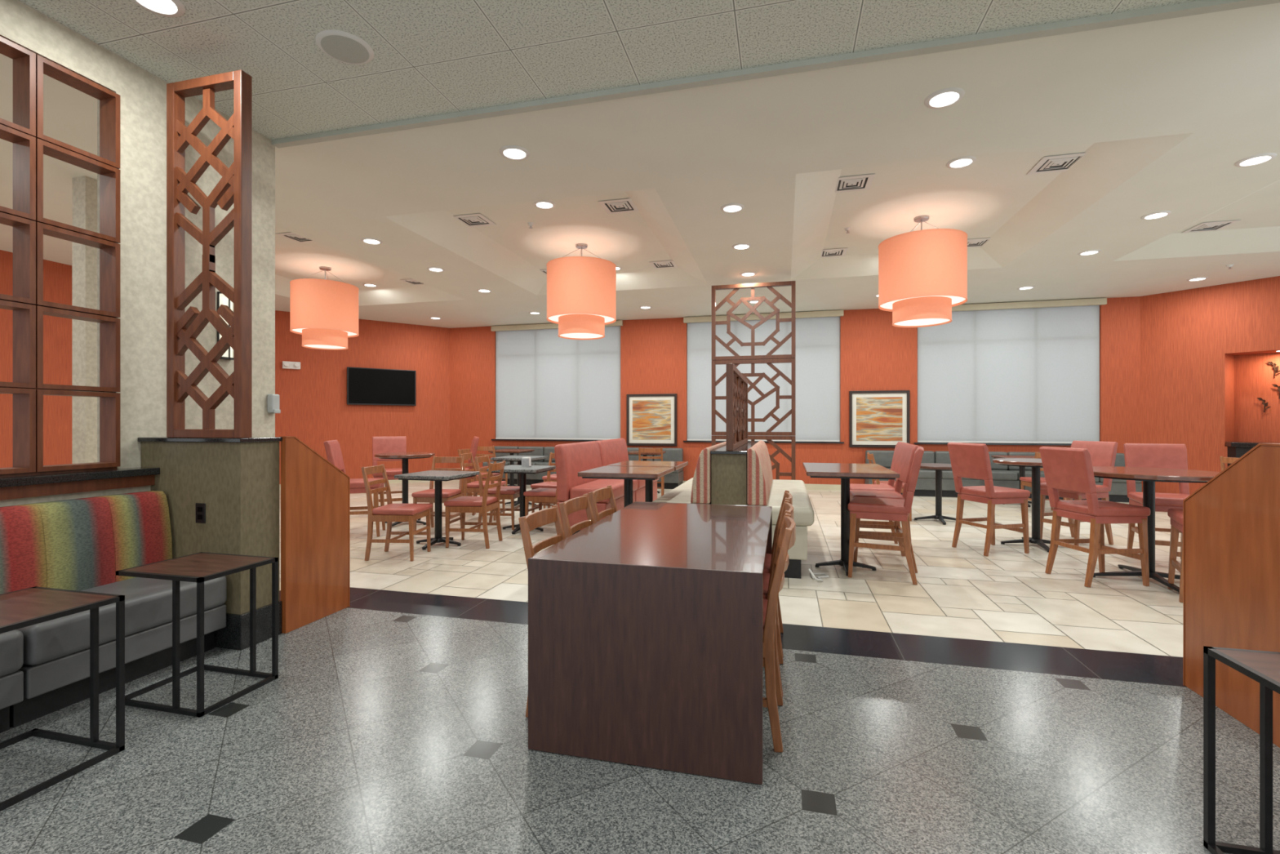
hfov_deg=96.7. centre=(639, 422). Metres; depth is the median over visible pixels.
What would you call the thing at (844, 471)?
pedestal table
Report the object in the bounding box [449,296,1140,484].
wall
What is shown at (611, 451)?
bench
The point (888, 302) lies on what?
diffuser
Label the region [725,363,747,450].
screen
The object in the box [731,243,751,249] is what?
recessed light
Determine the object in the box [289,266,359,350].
pendant lamp
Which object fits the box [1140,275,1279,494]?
wall
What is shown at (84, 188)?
wall pillar
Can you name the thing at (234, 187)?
screen
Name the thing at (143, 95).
wall
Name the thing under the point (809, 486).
baseboard
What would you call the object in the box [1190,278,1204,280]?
diffuser
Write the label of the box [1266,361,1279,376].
wall ornament
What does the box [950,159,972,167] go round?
diffuser
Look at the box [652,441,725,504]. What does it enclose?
bench
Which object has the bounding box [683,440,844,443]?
trim
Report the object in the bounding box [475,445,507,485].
dining chair
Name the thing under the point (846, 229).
sprinkler
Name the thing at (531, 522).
dining chair
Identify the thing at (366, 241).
diffuser
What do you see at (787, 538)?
dining chair
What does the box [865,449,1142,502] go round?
banquette
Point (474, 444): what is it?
counter chair
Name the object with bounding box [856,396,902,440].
artwork
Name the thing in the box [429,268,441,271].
diffuser
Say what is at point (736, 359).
screen
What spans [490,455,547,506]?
pedestal table
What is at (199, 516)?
socket
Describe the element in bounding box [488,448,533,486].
pedestal table
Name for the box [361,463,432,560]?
dining chair
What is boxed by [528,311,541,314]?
recessed light
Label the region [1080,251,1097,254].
diffuser
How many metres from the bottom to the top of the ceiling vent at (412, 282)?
0.014 m
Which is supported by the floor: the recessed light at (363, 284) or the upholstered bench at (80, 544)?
the upholstered bench at (80, 544)
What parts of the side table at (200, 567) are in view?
leg, frame, leg, floor frame, leg, leg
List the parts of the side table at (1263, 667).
leg, frame, floor frame, leg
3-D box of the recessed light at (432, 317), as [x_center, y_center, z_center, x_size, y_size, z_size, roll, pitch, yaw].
[-4.201,-2.144,11.688,0.240,0.012,0.240,0,0,14]
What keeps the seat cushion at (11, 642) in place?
on the upholstered bench at (11, 642)
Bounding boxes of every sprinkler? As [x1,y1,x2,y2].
[527,222,533,228]
[844,227,851,233]
[1226,264,1233,269]
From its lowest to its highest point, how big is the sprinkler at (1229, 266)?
0.052 m
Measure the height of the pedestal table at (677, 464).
0.900 m
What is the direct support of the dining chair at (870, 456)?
on the floor
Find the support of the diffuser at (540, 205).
attached to the recessed light at (543, 204)
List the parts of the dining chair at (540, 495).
leg, seat, leg, seat frame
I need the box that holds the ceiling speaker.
[315,29,373,64]
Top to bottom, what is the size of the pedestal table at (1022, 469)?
0.760 m
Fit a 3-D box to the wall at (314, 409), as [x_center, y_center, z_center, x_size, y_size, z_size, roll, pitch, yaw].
[-5.725,-0.425,12.019,3.353,3.450,0.200,0,0,-37]
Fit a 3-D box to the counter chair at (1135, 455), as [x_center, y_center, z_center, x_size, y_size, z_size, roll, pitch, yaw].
[4.876,0.754,5.290,0.469,1.097,0.572,0,0,26]
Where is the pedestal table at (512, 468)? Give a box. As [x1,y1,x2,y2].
[486,464,555,533]
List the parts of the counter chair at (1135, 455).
leg, backrest, seat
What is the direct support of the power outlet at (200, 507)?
attached to the wall at (237, 480)
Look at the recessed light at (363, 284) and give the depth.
9.71 m
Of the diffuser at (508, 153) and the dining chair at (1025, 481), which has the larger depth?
the dining chair at (1025, 481)
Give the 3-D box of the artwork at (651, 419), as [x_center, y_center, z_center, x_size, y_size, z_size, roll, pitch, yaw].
[0.239,-0.055,11.779,0.815,0.820,0.004,0,0,14]
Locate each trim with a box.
[0,466,159,487]
[0,475,154,500]
[271,0,1279,148]
[491,439,599,441]
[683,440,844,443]
[913,442,1071,445]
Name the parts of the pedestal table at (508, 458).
under frame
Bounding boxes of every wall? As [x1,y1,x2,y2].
[0,0,275,506]
[0,249,275,467]
[137,436,282,650]
[275,310,449,484]
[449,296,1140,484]
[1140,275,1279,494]
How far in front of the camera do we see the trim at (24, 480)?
3.01 m
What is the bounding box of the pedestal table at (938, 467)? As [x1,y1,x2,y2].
[914,462,955,524]
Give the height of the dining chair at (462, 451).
0.884 m
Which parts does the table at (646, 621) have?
panel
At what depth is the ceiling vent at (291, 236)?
7.21 m
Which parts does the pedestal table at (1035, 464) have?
under frame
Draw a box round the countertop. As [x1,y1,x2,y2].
[1225,441,1279,466]
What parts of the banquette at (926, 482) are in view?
backrest, seat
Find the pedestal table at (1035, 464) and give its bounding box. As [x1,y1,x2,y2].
[992,457,1050,552]
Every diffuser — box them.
[137,0,177,13]
[292,328,357,335]
[304,344,345,348]
[364,239,379,243]
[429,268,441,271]
[503,148,525,158]
[536,202,552,208]
[547,313,614,322]
[560,333,603,337]
[724,205,741,211]
[734,244,748,248]
[742,272,754,275]
[880,295,965,309]
[893,318,949,325]
[929,92,959,106]
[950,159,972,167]
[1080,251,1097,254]
[1145,213,1166,218]
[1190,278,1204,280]
[1240,155,1271,164]
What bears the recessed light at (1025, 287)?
in the ceiling
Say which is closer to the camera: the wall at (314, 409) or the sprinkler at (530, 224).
the sprinkler at (530, 224)
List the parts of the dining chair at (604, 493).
leg, leg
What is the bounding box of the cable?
[808,568,829,581]
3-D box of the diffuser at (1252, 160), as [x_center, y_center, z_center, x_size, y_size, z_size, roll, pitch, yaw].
[5.036,-2.147,4.657,0.172,0.005,0.172,0,0,14]
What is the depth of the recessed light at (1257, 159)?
4.64 m
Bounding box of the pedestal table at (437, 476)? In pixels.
[394,470,479,550]
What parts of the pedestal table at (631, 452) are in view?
under frame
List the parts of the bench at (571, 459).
backrest, seat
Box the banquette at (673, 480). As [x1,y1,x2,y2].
[482,445,683,488]
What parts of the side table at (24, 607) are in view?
frame, floor frame, leg, leg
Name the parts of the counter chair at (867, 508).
leg, leg, seat, leg, leg, backrest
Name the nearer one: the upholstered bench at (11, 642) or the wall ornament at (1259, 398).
the upholstered bench at (11, 642)
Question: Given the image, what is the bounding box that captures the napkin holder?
[521,457,531,466]
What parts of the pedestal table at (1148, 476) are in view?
under frame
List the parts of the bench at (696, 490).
seat, backrest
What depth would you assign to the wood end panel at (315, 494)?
3.69 m
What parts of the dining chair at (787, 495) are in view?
seat, leg, leg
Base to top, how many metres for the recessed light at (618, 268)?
0.012 m
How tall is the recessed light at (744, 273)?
0.012 m
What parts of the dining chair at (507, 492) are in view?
leg, leg, seat frame, seat, leg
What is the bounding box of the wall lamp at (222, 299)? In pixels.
[217,291,233,359]
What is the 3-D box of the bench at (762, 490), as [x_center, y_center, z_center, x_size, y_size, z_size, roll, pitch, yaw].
[1.456,0.759,5.872,0.545,1.081,2.360,0,0,14]
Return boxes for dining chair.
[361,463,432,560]
[411,456,464,531]
[444,460,505,548]
[457,448,499,496]
[458,452,506,520]
[474,454,519,529]
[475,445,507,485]
[518,504,565,717]
[523,487,558,515]
[530,452,556,513]
[542,474,556,508]
[559,493,595,537]
[588,484,617,522]
[638,447,664,496]
[762,499,793,697]
[763,489,792,656]
[763,513,795,751]
[866,452,911,520]
[1019,452,1066,510]
[1219,456,1239,471]
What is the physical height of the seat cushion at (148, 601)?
0.178 m
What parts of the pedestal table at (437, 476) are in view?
under frame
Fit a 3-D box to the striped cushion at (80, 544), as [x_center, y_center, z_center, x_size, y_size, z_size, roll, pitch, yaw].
[-2.942,0.633,2.947,0.171,0.453,0.881,0,0,14]
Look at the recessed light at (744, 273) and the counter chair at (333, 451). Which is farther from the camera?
the recessed light at (744, 273)
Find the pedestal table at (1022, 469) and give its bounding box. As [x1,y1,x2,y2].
[991,455,1040,506]
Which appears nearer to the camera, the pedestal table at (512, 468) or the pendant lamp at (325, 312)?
the pedestal table at (512, 468)
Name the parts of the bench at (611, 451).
backrest, seat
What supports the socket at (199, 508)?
attached to the power outlet at (200, 507)
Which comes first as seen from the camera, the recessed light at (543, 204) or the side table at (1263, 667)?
the side table at (1263, 667)
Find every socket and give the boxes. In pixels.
[197,506,202,511]
[197,514,202,519]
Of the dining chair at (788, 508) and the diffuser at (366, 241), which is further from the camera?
the diffuser at (366, 241)
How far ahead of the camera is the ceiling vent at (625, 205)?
6.16 m
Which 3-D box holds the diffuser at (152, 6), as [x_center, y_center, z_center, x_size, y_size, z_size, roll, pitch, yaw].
[-2.466,-2.147,2.893,0.172,0.005,0.172,0,0,14]
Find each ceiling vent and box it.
[275,232,314,243]
[400,279,424,284]
[453,213,495,226]
[539,269,546,275]
[598,198,639,213]
[648,260,677,268]
[820,248,848,257]
[835,173,875,192]
[967,237,991,247]
[1026,152,1086,174]
[1181,219,1241,233]
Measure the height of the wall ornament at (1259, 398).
0.227 m
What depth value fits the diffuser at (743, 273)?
8.23 m
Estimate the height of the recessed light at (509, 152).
0.012 m
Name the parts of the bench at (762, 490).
backrest, seat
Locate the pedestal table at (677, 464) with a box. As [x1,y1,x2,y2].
[606,460,688,502]
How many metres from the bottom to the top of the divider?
1.055 m
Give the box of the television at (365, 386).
[346,366,416,405]
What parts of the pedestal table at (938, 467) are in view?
under frame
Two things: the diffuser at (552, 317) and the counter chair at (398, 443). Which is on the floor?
the counter chair at (398, 443)
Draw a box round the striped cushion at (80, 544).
[0,490,172,594]
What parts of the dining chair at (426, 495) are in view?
leg, leg, seat, seat frame, leg, leg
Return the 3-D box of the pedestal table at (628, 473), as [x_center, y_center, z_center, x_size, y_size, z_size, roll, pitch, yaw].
[-0.098,0.850,4.832,0.660,0.900,0.700,0,0,14]
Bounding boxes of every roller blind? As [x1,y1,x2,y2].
[490,320,622,439]
[683,310,844,441]
[917,297,1106,443]
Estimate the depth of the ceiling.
4.39 m
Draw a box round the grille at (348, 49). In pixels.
[320,35,368,63]
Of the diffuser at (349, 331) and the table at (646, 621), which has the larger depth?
the diffuser at (349, 331)
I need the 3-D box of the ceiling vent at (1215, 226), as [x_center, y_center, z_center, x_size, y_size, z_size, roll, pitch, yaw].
[6.830,-2.342,6.813,0.370,0.014,0.370,0,0,14]
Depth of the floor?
2.36 m
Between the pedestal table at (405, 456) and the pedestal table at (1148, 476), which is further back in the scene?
the pedestal table at (405, 456)
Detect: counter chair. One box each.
[323,440,385,536]
[372,435,408,506]
[455,436,479,514]
[848,446,924,584]
[849,441,909,544]
[849,443,919,555]
[947,442,1030,555]
[1039,446,1150,587]
[1040,440,1118,546]
[1123,443,1190,559]
[1167,508,1182,602]
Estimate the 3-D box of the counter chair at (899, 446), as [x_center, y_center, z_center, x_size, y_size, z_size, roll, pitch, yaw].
[2.487,0.754,5.972,0.572,1.097,0.469,0,0,14]
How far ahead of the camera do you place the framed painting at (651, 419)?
11.78 m
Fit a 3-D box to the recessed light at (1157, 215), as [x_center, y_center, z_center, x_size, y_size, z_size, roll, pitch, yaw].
[5.350,-2.144,5.898,0.240,0.012,0.240,0,0,14]
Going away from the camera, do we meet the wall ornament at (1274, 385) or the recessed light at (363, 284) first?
the wall ornament at (1274, 385)
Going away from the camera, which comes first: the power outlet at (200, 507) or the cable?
the power outlet at (200, 507)
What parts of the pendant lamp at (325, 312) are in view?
lamp shade, hanging rod, lamp shade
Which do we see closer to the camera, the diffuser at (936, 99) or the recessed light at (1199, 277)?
the diffuser at (936, 99)
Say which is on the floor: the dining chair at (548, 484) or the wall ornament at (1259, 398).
the dining chair at (548, 484)
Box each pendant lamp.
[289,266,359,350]
[546,243,616,339]
[878,215,967,327]
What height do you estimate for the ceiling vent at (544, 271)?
0.014 m
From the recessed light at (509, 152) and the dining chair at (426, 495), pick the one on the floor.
the dining chair at (426, 495)
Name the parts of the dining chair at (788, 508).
seat, leg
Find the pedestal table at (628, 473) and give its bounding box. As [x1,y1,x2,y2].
[577,466,674,507]
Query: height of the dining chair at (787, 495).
0.884 m
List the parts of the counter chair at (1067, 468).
leg, backrest, leg, leg, seat, leg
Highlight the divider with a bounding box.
[710,442,756,505]
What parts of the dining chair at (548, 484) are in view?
leg, seat, seat frame, leg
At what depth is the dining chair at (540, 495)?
6.68 m
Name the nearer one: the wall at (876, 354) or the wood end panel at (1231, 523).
the wood end panel at (1231, 523)
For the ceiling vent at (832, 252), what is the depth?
7.85 m
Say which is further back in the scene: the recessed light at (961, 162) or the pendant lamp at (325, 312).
the pendant lamp at (325, 312)
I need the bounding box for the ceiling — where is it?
[0,0,1279,328]
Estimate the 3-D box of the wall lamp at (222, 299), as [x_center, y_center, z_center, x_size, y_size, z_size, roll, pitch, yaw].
[-2.873,-0.670,3.955,0.050,0.460,0.100,0,0,14]
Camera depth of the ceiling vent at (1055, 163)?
5.15 m
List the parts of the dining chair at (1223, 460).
leg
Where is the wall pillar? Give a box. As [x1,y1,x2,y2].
[71,175,97,463]
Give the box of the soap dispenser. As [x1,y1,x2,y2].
[266,394,280,413]
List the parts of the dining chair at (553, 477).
seat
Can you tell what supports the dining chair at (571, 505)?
on the floor
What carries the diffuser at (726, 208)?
attached to the recessed light at (731, 207)
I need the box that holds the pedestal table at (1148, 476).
[1092,466,1220,594]
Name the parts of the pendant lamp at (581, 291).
lamp shade, lamp shade, hanging rod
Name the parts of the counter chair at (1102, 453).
leg, leg, seat, leg, backrest, leg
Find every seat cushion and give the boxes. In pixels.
[0,629,23,676]
[17,575,226,665]
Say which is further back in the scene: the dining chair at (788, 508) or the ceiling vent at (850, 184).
the ceiling vent at (850, 184)
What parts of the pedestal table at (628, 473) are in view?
under frame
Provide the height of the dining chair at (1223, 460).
0.884 m
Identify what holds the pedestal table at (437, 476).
on the floor
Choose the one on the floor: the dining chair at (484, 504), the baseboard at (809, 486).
the dining chair at (484, 504)
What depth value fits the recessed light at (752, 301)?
10.09 m
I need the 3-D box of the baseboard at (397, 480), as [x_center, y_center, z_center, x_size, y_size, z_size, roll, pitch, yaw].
[-5.658,1.245,11.931,3.353,0.110,0.020,0,0,-37]
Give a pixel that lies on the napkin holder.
(526, 461)
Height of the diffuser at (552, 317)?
0.010 m
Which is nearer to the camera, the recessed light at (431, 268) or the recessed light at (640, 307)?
the recessed light at (431, 268)
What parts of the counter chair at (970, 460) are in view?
leg, backrest, leg, leg, seat, leg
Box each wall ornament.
[1257,397,1270,412]
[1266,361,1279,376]
[1272,384,1279,399]
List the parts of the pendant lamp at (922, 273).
lamp shade, hanging rod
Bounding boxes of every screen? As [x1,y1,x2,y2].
[166,70,252,438]
[711,280,795,479]
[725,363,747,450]
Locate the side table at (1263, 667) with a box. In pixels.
[1203,645,1279,853]
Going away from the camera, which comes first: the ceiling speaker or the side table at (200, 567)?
the side table at (200, 567)
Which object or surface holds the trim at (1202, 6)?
attached to the ceiling
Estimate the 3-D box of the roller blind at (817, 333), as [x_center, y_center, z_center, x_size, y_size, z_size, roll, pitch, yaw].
[2.390,-0.885,11.238,3.080,2.505,0.122,0,0,14]
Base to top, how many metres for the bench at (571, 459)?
1.063 m
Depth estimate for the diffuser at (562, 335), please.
7.54 m
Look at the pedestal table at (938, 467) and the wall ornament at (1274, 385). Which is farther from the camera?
the wall ornament at (1274, 385)
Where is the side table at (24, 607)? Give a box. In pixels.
[0,586,124,811]
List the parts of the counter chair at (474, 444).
leg, backrest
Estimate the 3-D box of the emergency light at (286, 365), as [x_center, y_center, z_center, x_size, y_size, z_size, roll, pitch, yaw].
[-6.749,-1.110,11.020,0.300,0.140,0.138,0,0,-37]
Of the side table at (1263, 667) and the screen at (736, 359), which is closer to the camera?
the side table at (1263, 667)
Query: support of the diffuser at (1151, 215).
attached to the recessed light at (1157, 215)
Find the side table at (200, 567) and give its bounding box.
[115,551,278,717]
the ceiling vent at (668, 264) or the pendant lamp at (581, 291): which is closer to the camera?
the pendant lamp at (581, 291)
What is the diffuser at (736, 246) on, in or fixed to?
attached to the recessed light at (739, 246)
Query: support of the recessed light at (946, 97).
in the ceiling
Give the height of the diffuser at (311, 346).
0.010 m
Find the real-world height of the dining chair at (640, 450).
0.884 m
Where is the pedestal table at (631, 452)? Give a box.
[627,450,666,493]
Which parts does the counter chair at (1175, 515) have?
leg, seat, leg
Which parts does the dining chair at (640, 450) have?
leg, leg, leg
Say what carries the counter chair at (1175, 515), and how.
on the floor
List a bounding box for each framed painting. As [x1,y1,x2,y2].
[626,393,676,445]
[848,390,910,447]
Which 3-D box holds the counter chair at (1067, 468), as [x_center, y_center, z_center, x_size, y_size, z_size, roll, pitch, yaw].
[3.746,0.754,4.711,0.572,1.097,0.469,0,0,-4]
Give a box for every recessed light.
[131,0,185,17]
[360,237,382,244]
[362,283,377,287]
[426,266,444,271]
[429,316,441,319]
[476,288,492,292]
[499,145,529,159]
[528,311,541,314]
[533,200,555,208]
[616,266,622,270]
[639,306,651,308]
[720,203,744,213]
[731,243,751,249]
[739,271,756,276]
[747,300,758,302]
[924,87,964,108]
[946,155,976,168]
[1017,285,1035,289]
[1077,249,1101,255]
[1140,210,1171,219]
[1186,276,1208,280]
[1234,152,1276,167]
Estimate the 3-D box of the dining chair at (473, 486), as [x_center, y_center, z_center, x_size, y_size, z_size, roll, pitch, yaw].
[-2.149,0.860,7.758,0.534,0.884,0.448,0,0,4]
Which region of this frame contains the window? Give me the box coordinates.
[0,35,119,476]
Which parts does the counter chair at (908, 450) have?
seat, leg, backrest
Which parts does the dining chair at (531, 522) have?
leg, leg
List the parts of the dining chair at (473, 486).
leg, leg, seat frame, seat, leg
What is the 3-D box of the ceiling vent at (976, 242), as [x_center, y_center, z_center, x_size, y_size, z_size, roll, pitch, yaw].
[4.367,-2.342,7.436,0.370,0.014,0.370,0,0,14]
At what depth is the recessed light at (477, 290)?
9.25 m
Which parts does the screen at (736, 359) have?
frame, frame, frame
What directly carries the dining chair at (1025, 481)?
on the floor
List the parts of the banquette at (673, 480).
seat, backrest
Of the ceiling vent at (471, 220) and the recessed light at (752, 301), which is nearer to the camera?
the ceiling vent at (471, 220)
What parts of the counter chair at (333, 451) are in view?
backrest, seat, leg, leg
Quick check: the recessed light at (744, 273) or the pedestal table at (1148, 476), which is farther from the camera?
the recessed light at (744, 273)
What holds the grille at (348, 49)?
attached to the ceiling speaker
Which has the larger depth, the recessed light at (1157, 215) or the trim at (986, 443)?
the trim at (986, 443)
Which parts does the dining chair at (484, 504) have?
leg, leg, seat, seat frame, leg, leg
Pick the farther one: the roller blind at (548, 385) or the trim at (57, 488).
the roller blind at (548, 385)
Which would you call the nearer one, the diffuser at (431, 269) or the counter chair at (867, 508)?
the counter chair at (867, 508)
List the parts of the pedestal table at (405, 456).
under frame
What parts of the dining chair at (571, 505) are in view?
leg, leg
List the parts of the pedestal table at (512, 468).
under frame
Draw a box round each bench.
[0,490,226,727]
[0,629,23,733]
[554,440,637,534]
[595,438,659,502]
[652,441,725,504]
[746,440,813,578]
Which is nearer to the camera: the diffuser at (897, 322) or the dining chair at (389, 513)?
the dining chair at (389, 513)
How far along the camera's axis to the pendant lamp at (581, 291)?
7.20 m
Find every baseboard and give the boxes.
[279,479,423,489]
[456,479,840,490]
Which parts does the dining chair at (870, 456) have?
leg, leg, seat, leg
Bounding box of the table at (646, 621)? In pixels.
[528,501,772,784]
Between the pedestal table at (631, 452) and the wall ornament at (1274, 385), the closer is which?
the wall ornament at (1274, 385)
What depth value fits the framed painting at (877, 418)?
10.70 m
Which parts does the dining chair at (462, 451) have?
leg, seat frame, seat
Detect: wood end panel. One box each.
[280,435,350,633]
[1182,443,1279,747]
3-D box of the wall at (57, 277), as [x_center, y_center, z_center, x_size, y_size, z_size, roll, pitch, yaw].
[-8.366,-0.425,5.908,0.200,3.450,10.550,0,0,14]
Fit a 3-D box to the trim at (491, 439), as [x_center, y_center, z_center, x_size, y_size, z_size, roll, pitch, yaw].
[-1.812,0.385,12.367,3.040,0.030,0.190,0,0,14]
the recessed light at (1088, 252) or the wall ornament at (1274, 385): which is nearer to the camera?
the recessed light at (1088, 252)
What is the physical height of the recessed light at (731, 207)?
0.012 m
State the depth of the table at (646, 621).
2.16 m
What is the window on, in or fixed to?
in the wall at (143, 95)
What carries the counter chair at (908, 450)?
on the floor
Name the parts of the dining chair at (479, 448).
leg, leg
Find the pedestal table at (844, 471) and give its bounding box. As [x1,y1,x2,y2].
[802,462,899,575]
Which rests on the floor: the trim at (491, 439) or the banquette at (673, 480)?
the banquette at (673, 480)
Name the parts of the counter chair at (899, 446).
seat, leg, backrest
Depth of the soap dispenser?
4.29 m
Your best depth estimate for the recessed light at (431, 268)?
7.95 m
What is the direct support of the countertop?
on the floor
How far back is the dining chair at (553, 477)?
8.60 m
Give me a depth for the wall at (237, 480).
3.34 m
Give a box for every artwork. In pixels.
[632,400,671,439]
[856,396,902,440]
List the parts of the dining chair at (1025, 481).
seat, seat frame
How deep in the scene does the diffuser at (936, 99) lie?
3.77 m
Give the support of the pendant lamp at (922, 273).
hanging from the ceiling
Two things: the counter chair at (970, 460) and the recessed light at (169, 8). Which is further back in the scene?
the counter chair at (970, 460)
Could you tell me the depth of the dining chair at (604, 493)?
3.64 m
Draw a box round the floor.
[0,480,1279,853]
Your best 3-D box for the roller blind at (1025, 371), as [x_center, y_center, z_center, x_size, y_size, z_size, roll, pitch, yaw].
[6.558,-0.885,10.183,3.020,2.505,0.122,0,0,14]
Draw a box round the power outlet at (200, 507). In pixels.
[195,502,205,523]
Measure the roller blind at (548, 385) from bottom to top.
2.505 m
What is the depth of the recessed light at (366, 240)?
6.73 m
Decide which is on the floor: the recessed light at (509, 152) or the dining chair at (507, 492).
the dining chair at (507, 492)
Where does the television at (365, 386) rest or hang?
attached to the wall at (314, 409)
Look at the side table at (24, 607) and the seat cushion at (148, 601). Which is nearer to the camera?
the side table at (24, 607)
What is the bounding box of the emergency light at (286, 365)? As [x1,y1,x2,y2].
[282,360,300,368]
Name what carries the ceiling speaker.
attached to the ceiling
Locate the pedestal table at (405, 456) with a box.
[374,452,435,526]
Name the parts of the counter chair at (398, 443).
backrest, seat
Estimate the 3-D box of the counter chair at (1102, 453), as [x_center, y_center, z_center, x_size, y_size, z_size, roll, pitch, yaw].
[4.755,0.754,6.196,0.572,1.097,0.469,0,0,-16]
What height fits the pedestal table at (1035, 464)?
0.900 m
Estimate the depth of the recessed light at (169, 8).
2.94 m

